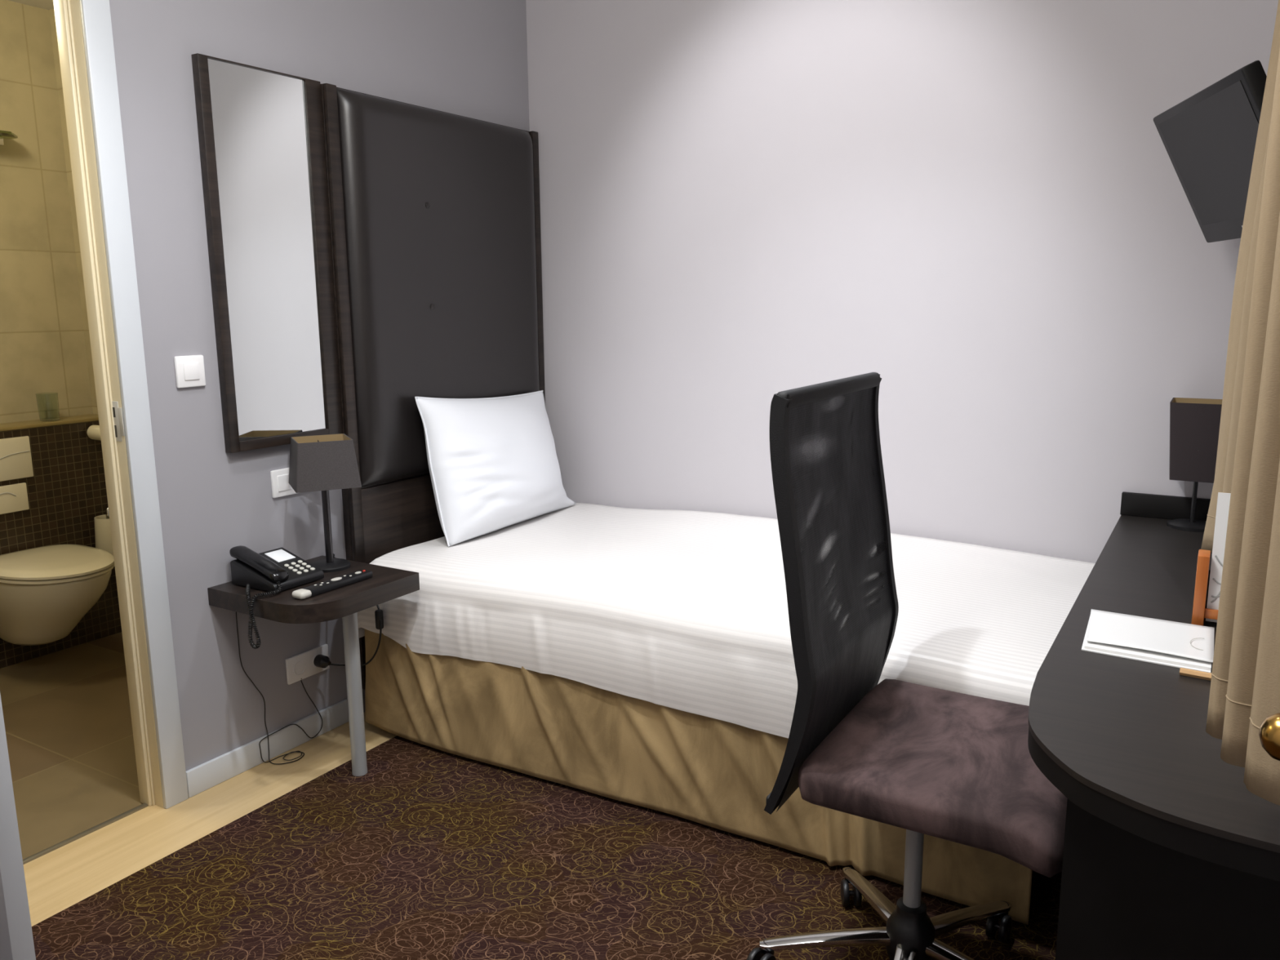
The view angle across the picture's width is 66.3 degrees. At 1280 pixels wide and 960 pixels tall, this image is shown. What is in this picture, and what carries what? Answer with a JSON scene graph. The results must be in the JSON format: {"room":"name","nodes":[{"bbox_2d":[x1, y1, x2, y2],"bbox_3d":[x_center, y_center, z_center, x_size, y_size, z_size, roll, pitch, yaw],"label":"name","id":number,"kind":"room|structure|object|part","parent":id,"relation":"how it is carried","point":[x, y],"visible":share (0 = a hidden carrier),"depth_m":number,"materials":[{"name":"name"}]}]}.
{"room":"hotel room","nodes":[
{"label":"hotel room","id":0,"kind":"room"},
{"bbox_2d":[8,0,53,9],"bbox_3d":[-2.116,-1.616,2.534,1.640,0.100,2.110,6,12,31],"label":"ceiling","id":1,"kind":"structure","parent":0,"point":[44,4],"depth_m":3.62,"materials":[{"name":"white"}]},
{"bbox_2d":[0,0,93,423],"bbox_3d":[-2.765,-0.442,3.152,0.100,2.420,2.110,6,12,31],"label":"wall","id":2,"kind":"structure","parent":0,"point":[42,345],"depth_m":3.73,"materials":[{"name":"beige tile"}]},
{"bbox_2d":[0,129,17,146],"bbox_3d":[-2.425,-1.187,3.368,0.135,0.067,0.560,6,12,31],"label":"glass shelf","id":3,"kind":"object","parent":2,"relation":"attached to","point":[3,134],"visible":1,"depth_m":3.55,"materials":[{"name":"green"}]},
{"bbox_3d":[-2.421,-1.215,3.360,0.123,0.009,0.560,6,12,31],"label":"shelf pane","id":4,"kind":"part","parent":3,"relation":"part of","materials":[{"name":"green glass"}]},
{"bbox_2d":[0,413,121,668],"bbox_3d":[-2.650,0.324,3.227,0.154,0.884,1.910,6,12,31],"label":"wall","id":5,"kind":"structure","parent":0,"point":[66,490],"depth_m":3.76,"materials":[{"name":"tile"}]},
{"bbox_2d":[0,482,29,514],"bbox_3d":[-2.332,0.075,3.562,0.015,0.102,0.202,6,12,31],"label":"wall plate","id":6,"kind":"object","parent":5,"relation":"attached to","point":[13,497],"visible":1,"depth_m":3.60,"materials":[{"name":"white plastic"}]},
{"bbox_2d":[0,435,33,481],"bbox_3d":[-2.328,-0.069,3.545,0.014,0.153,0.242,6,12,31],"label":"flush plate","id":7,"kind":"object","parent":5,"relation":"attached to","point":[15,459],"visible":1,"depth_m":3.60,"materials":[{"name":"white plastic"}]},
{"bbox_2d":[35,392,59,421],"bbox_3d":[-2.272,-0.281,3.764,0.074,0.104,0.074,6,12,31],"label":"tumbler","id":8,"kind":"object","parent":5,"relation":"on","point":[47,403],"visible":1,"depth_m":3.74,"materials":[{"name":"clear glass"}]},
{"bbox_2d":[0,544,114,645],"bbox_3d":[-2.100,0.434,3.505,0.529,0.328,0.378,6,12,31],"label":"toilet","id":9,"kind":"object","parent":5,"relation":"attached to","point":[46,592],"visible":0.98,"depth_m":3.38,"materials":[{"name":"beige ceramic"}]},
{"bbox_3d":[-2.085,0.288,3.468,0.490,0.028,0.378,6,12,31],"label":"lid","id":10,"kind":"part","parent":9,"relation":"part of","materials":[{"name":"beige ceramic"}]},
{"bbox_2d":[87,425,101,440],"bbox_3d":[-2.099,-0.183,3.813,0.115,0.058,0.058,6,12,31],"label":"toilet roll holder","id":11,"kind":"object","parent":5,"relation":"attached to","point":[93,431],"visible":0.52,"depth_m":3.79,"materials":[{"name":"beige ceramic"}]},
{"bbox_2d":[93,507,113,555],"bbox_3d":[-2.095,0.207,3.874,0.126,0.200,0.120,6,12,31],"label":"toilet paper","id":12,"kind":"object","parent":5,"relation":"attached to","point":[103,538],"visible":0.48,"depth_m":3.82,"materials":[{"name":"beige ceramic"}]},
{"bbox_3d":[-2.092,0.194,3.870,0.020,0.173,0.020,6,12,31],"label":"brush handle","id":13,"kind":"part","parent":12,"relation":"part of","materials":[{"name":"silver metal"}]},
{"bbox_2d":[48,8,97,414],"bbox_3d":[-1.544,-0.532,3.582,1.540,2.420,0.100,6,12,31],"label":"wall","id":14,"kind":"structure","parent":0,"point":[51,13],"depth_m":3.83,"materials":[{"name":"beige tile"}]},
{"bbox_2d":[0,631,396,926],"bbox_3d":[-0.884,0.969,2.351,4.380,0.100,3.650,6,12,31],"label":"floor","id":15,"kind":"structure","parent":0,"point":[67,717],"depth_m":2.77,"materials":[{"name":"brown tile"}]},
{"bbox_2d":[22,803,147,864],"bbox_3d":[-1.475,0.917,2.374,0.015,0.008,0.596,6,12,31],"label":"trim","id":16,"kind":"structure","parent":15,"relation":"on","point":[118,817],"depth_m":2.48,"materials":[{"name":"silver metal"}]},
{"bbox_2d":[31,735,1062,959],"bbox_3d":[-0.092,0.995,1.871,2.326,0.009,3.446,6,12,31],"label":"carpet","id":17,"kind":"object","parent":15,"relation":"on","point":[429,853],"visible":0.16,"depth_m":2.22,"materials":[{"name":"brown carpet"}]},
{"bbox_2d":[364,629,1032,924],"bbox_3d":[0.238,0.516,2.955,1.974,0.536,1.072,6,12,31],"label":"bed","id":18,"kind":"object","parent":17,"relation":"on","point":[717,774],"visible":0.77,"depth_m":2.53,"materials":[{"name":"beige fabric"}]},
{"bbox_2d":[357,502,1095,737],"bbox_3d":[0.253,0.355,2.932,1.997,0.280,1.078,6,12,31],"label":"sheet","id":19,"kind":"object","parent":18,"relation":"on","point":[686,611],"visible":0.7,"depth_m":2.61,"materials":[{"name":"white fabric"}]},
{"bbox_2d":[414,390,576,546],"bbox_3d":[-0.459,-0.081,3.402,0.243,0.468,0.743,6,12,31],"label":"pillow","id":20,"kind":"object","parent":19,"relation":"on","point":[493,463],"visible":1,"depth_m":3.22,"materials":[{"name":"white fabric"}]},
{"bbox_2d":[746,372,1067,959],"bbox_3d":[0.549,0.409,1.792,0.565,1.161,0.594,8,13,39],"label":"office chair","id":21,"kind":"object","parent":17,"relation":"on","point":[921,760],"visible":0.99,"depth_m":1.78,"materials":[{"name":"black fabric"}]},
{"bbox_3d":[0.247,0.933,1.928,0.040,0.043,0.043,9,14,42],"label":"caster stem","id":22,"kind":"part","parent":21,"relation":"part of","materials":[{"name":"silver metal"}]},
{"bbox_3d":[0.363,0.899,1.920,0.255,0.052,0.042,0,10,5],"label":"leg","id":23,"kind":"part","parent":21,"relation":"part of","materials":[{"name":"silver metal"}]},
{"bbox_3d":[0.383,0.188,1.872,0.086,0.753,0.500,6,12,31],"label":"frame","id":24,"kind":"part","parent":21,"relation":"part of","materials":[{"name":"black plastic"}]},
{"bbox_3d":[0.464,0.888,2.162,0.040,0.043,0.043,0,10,3],"label":"caster stem","id":25,"kind":"part","parent":21,"relation":"part of","materials":[{"name":"silver metal"}]},
{"bbox_3d":[0.488,0.872,2.062,0.042,0.052,0.255,-3,11,-13],"label":"leg","id":26,"kind":"part","parent":21,"relation":"part of","materials":[{"name":"silver metal"}]},
{"bbox_3d":[0.461,0.928,1.759,0.042,0.052,0.255,4,11,23],"label":"leg","id":27,"kind":"part","parent":21,"relation":"part of","materials":[{"name":"silver metal"}]},
{"bbox_3d":[0.582,0.520,1.810,0.442,0.096,0.506,6,12,31],"label":"seat","id":28,"kind":"part","parent":21,"relation":"part of","materials":[{"name":"brown fabric"}]},
{"bbox_3d":[0.647,0.919,1.801,0.255,0.052,0.042,8,14,40],"label":"leg","id":29,"kind":"part","parent":21,"relation":"part of","materials":[{"name":"silver metal"}]},
{"bbox_3d":[0.664,0.884,1.988,0.255,0.052,0.042,-7,12,-30],"label":"leg","id":30,"kind":"part","parent":21,"relation":"part of","materials":[{"name":"silver metal"}]},
{"bbox_3d":[0.751,0.908,2.041,0.041,0.043,0.044,6,12,31],"label":"caster stem","id":31,"kind":"part","parent":21,"relation":"part of","materials":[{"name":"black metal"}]},
{"bbox_2d":[1027,491,1279,959],"bbox_3d":[1.117,0.571,2.005,0.458,0.756,1.838,6,12,31],"label":"desk","id":32,"kind":"object","parent":17,"relation":"on","point":[1168,854],"visible":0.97,"depth_m":1.38,"materials":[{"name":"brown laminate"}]},
{"bbox_2d":[1081,608,1214,672],"bbox_3d":[0.924,0.287,1.788,0.215,0.015,0.248,6,12,31],"label":"folder","id":33,"kind":"object","parent":32,"relation":"on","point":[1150,640],"visible":1,"depth_m":1.76,"materials":[{"name":"white paper"}]},
{"bbox_3d":[0.766,0.745,1.378,0.340,0.646,0.025,6,12,31],"label":"panel","id":34,"kind":"part","parent":32,"relation":"part of","materials":[{"name":"black wood"}]},
{"bbox_2d":[1166,397,1222,532],"bbox_3d":[1.500,-0.041,2.636,0.150,0.343,0.150,6,12,31],"label":"table lamp","id":35,"kind":"object","parent":32,"relation":"on","point":[1194,423],"visible":0.76,"depth_m":2.58,"materials":[{"name":"black fabric"}]},
{"bbox_3d":[1.499,-0.107,2.624,0.150,0.208,0.150,6,12,31],"label":"lamp shade","id":36,"kind":"part","parent":35,"relation":"part of","materials":[{"name":"grey fabric"}]},
{"bbox_2d":[1179,667,1211,680],"bbox_3d":[0.955,0.324,1.587,0.142,0.011,0.012,7,13,34],"label":"pencil","id":37,"kind":"object","parent":32,"relation":"on","point":[1184,672],"visible":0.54,"depth_m":1.61,"materials":[{"name":"brown wood"}]},
{"bbox_2d":[1191,549,1218,626],"bbox_3d":[1.123,0.211,1.847,0.133,0.138,0.057,6,12,31],"label":"brochure rack","id":38,"kind":"object","parent":32,"relation":"on","point":[1200,611],"visible":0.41,"depth_m":1.85,"materials":[{"name":"orange wood"}]},
{"bbox_3d":[1.074,0.206,1.876,0.020,0.138,0.057,6,12,31],"label":"post","id":39,"kind":"part","parent":38,"relation":"part of","materials":[{"name":"orange wood"}]},
{"bbox_3d":[1.126,0.229,1.858,0.091,0.100,0.040,6,12,31],"label":"panel","id":40,"kind":"part","parent":38,"relation":"part of","materials":[{"name":"black"}]},
{"bbox_3d":[1.113,0.257,1.842,0.091,0.018,0.008,6,12,31],"label":"rail","id":41,"kind":"part","parent":38,"relation":"part of","materials":[{"name":"orange wood"}]},
{"bbox_2d":[1205,492,1231,622],"bbox_3d":[1.117,0.150,1.837,0.078,0.249,0.012,6,12,31],"label":"brochure","id":42,"kind":"object","parent":38,"relation":"in","point":[1224,499],"visible":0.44,"depth_m":1.85,"materials":[{"name":"white paper"}]},
{"bbox_2d":[109,0,529,770],"bbox_3d":[-1.333,-0.402,2.366,0.080,2.600,3.450,6,12,31],"label":"wall","id":43,"kind":"structure","parent":0,"point":[465,58],"depth_m":2.68,"materials":[{"name":"grey paint"}]},
{"bbox_2d":[0,693,35,959],"bbox_3d":[-1.371,-0.001,1.725,0.577,2.027,0.093,6,12,31],"label":"door","id":44,"kind":"structure","parent":43,"relation":"in","point":[16,940],"depth_m":1.73,"materials":[{"name":"white paint"}]},
{"bbox_2d":[53,0,164,808],"bbox_3d":[-1.469,-0.095,2.187,0.086,2.062,0.634,6,12,31],"label":"trim","id":45,"kind":"structure","parent":43,"relation":"attached to","point":[68,17],"depth_m":2.42,"materials":[{"name":"beige paint"}]},
{"bbox_3d":[-1.295,-0.145,2.432,0.045,0.100,0.003,6,12,31],"label":"strike plate","id":46,"kind":"part","parent":45,"relation":"part of","materials":[{"name":"grey metal"}]},
{"bbox_2d":[79,0,188,808],"bbox_3d":[-1.430,-0.117,2.159,0.014,2.116,0.742,6,12,31],"label":"trim","id":47,"kind":"structure","parent":43,"relation":"attached to","point":[95,15],"depth_m":2.43,"materials":[{"name":"white paint"}]},
{"bbox_2d":[173,355,205,388],"bbox_3d":[-1.175,-0.284,2.561,0.014,0.082,0.082,6,12,31],"label":"light switch","id":48,"kind":"object","parent":43,"relation":"attached to","point":[189,370],"visible":1,"depth_m":2.55,"materials":[{"name":"white plastic"}]},
{"bbox_2d":[191,53,342,453],"bbox_3d":[-1.025,-0.609,2.746,0.026,1.025,0.394,6,12,31],"label":"wall mirror","id":49,"kind":"object","parent":43,"relation":"attached to","point":[260,131],"visible":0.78,"depth_m":2.72,"materials":[{"name":"brown wood"}]},
{"bbox_2d":[186,697,348,797],"bbox_3d":[-1.069,0.778,2.919,0.013,0.075,0.622,6,12,31],"label":"baseboard","id":50,"kind":"structure","parent":43,"relation":"attached to","point":[216,771],"depth_m":2.86,"materials":[{"name":"white paint"}]},
{"bbox_2d":[270,467,296,497],"bbox_3d":[-1.017,0.002,2.876,0.014,0.080,0.151,6,12,31],"label":"light switch","id":51,"kind":"object","parent":43,"relation":"attached to","point":[280,485],"visible":0.44,"depth_m":2.83,"materials":[{"name":"white plastic"}]},
{"bbox_2d":[285,644,329,684],"bbox_3d":[-1.010,0.560,2.982,0.012,0.080,0.155,6,12,31],"label":"power socket","id":52,"kind":"object","parent":43,"relation":"attached to","point":[301,665],"visible":0.89,"depth_m":2.96,"materials":[{"name":"white plastic"}]},
{"bbox_2d":[293,660,306,675],"bbox_3d":[-1.026,0.566,2.950,0.007,0.044,0.044,6,12,31],"label":"outlet","id":53,"kind":"object","parent":52,"relation":"attached to","point":[300,666],"depth_m":2.95,"materials":[{"name":"white plastic"}]},
{"bbox_2d":[312,653,322,667],"bbox_3d":[-0.989,0.554,3.011,0.006,0.044,0.044,6,12,31],"label":"plug","id":54,"kind":"object","parent":52,"relation":"attached to","point":[314,655],"depth_m":3.00,"materials":[{"name":"black plastic"}]},
{"bbox_2d":[207,555,419,776],"bbox_3d":[-0.901,0.550,2.783,0.400,0.551,0.397,6,12,31],"label":"bedside table","id":55,"kind":"object","parent":43,"relation":"attached to","point":[386,584],"visible":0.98,"depth_m":2.67,"materials":[{"name":"brown wood"}]},
{"bbox_2d":[229,545,324,764],"bbox_3d":[-0.994,0.503,2.781,0.229,0.664,0.363,6,12,31],"label":"telephone","id":56,"kind":"object","parent":55,"relation":"on","point":[276,571],"visible":0.98,"depth_m":2.66,"materials":[{"name":"black plastic"}]},
{"bbox_3d":[-1.018,0.353,2.608,0.119,0.162,0.096,6,12,31],"label":"coiled cord","id":57,"kind":"part","parent":56,"relation":"part of","materials":[{"name":"black plastic"}]},
{"bbox_3d":[-1.028,0.537,2.868,0.088,0.568,0.262,6,12,31],"label":"line cord","id":58,"kind":"part","parent":56,"relation":"part of","materials":[{"name":"black plastic"}]},
{"bbox_2d":[292,569,372,599],"bbox_3d":[-0.831,0.281,2.656,0.043,0.022,0.251,6,12,31],"label":"remote control","id":59,"kind":"object","parent":55,"relation":"on","point":[348,579],"visible":1,"depth_m":2.63,"materials":[{"name":"black plastic"}]},
{"bbox_2d":[288,433,383,668],"bbox_3d":[-0.896,0.229,2.895,0.227,0.720,0.233,-6,12,-26],"label":"table lamp","id":60,"kind":"object","parent":55,"relation":"on","point":[323,463],"visible":0.9,"depth_m":2.76,"materials":[{"name":"grey fabric"}]},
{"bbox_3d":[-0.908,-0.052,2.808,0.178,0.135,0.178,-6,12,-25],"label":"lamp shade","id":61,"kind":"part","parent":60,"relation":"part of","materials":[{"name":"grey fabric"}]},
{"bbox_3d":[-0.865,0.405,2.951,0.216,0.348,0.074,6,12,31],"label":"cord","id":62,"kind":"part","parent":60,"relation":"part of","materials":[{"name":"black plastic"}]},
{"bbox_2d":[374,608,383,629],"bbox_3d":[-0.778,0.416,2.923,0.020,0.060,0.020,6,12,31],"label":"switch","id":63,"kind":"object","parent":60,"relation":"attached to","point":[378,613],"depth_m":2.91,"materials":[{"name":"black plastic"}]},
{"bbox_3d":[-0.796,0.584,2.733,0.060,0.501,0.060,6,12,31],"label":"leg","id":64,"kind":"part","parent":55,"relation":"part of","materials":[{"name":"grey metal"}]},
{"bbox_2d":[320,83,545,689],"bbox_3d":[-0.634,-0.313,3.398,0.084,1.840,1.008,6,12,31],"label":"headboard","id":65,"kind":"object","parent":43,"relation":"attached to","point":[434,215],"visible":0.77,"depth_m":3.16,"materials":[{"name":"black leather"}]},
{"bbox_3d":[-0.636,0.273,3.513,0.008,0.645,0.933,6,12,31],"label":"panel","id":66,"kind":"part","parent":65,"relation":"part of","materials":[{"name":"brown wood"}]},
{"bbox_3d":[-0.625,-0.630,3.335,0.051,1.186,0.924,6,12,31],"label":"padded panel","id":67,"kind":"part","parent":65,"relation":"part of","materials":[{"name":"black leather"}]},
{"bbox_2d":[525,0,1278,563],"bbox_3d":[0.713,-0.571,3.190,2.760,2.600,0.100,6,12,31],"label":"wall","id":68,"kind":"structure","parent":0,"point":[982,209],"depth_m":3.06,"materials":[{"name":"paint"}]},
{"bbox_3d":[-0.214,-1.617,1.452,2.760,0.100,3.650,6,12,31],"label":"ceiling","id":69,"kind":"structure","parent":0,"visible":0},
{"bbox_2d":[1200,0,1279,552],"bbox_3d":[1.210,-0.722,1.744,0.227,1.780,0.119,6,12,31],"label":"curtain","id":70,"kind":"object","parent":69,"relation":"hanging from","point":[1242,297],"visible":0.36,"depth_m":1.85,"materials":[{"name":"beige fabric"}]},
{"bbox_2d":[1205,48,1279,805],"bbox_3d":[0.740,-0.575,0.966,0.175,1.780,0.390,3,11,17],"label":"curtain","id":71,"kind":"object","parent":69,"relation":"hanging from","point":[1245,688],"visible":0.96,"depth_m":1.03,"materials":[{"name":"beige fabric"}]},
{"bbox_3d":[0.937,-0.175,1.019,0.100,2.600,3.450,6,12,31],"label":"wall","id":72,"kind":"structure","parent":0,"visible":0},
{"bbox_2d":[1153,60,1266,242],"bbox_3d":[1.383,-0.687,2.115,0.377,0.311,0.545,2,11,11],"label":"television","id":73,"kind":"object","parent":72,"relation":"attached to","point":[1208,138],"visible":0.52,"depth_m":2.14,"materials":[{"name":"black plastic"}]},
{"bbox_2d":[1258,712,1279,760],"bbox_3d":[0.650,0.202,0.862,0.172,0.135,0.056,7,13,34],"label":"knob","id":74,"kind":"object","parent":72,"relation":"attached to","point":[1269,730],"visible":1,"depth_m":0.91,"materials":[{"name":"gold metal"}]}
]}

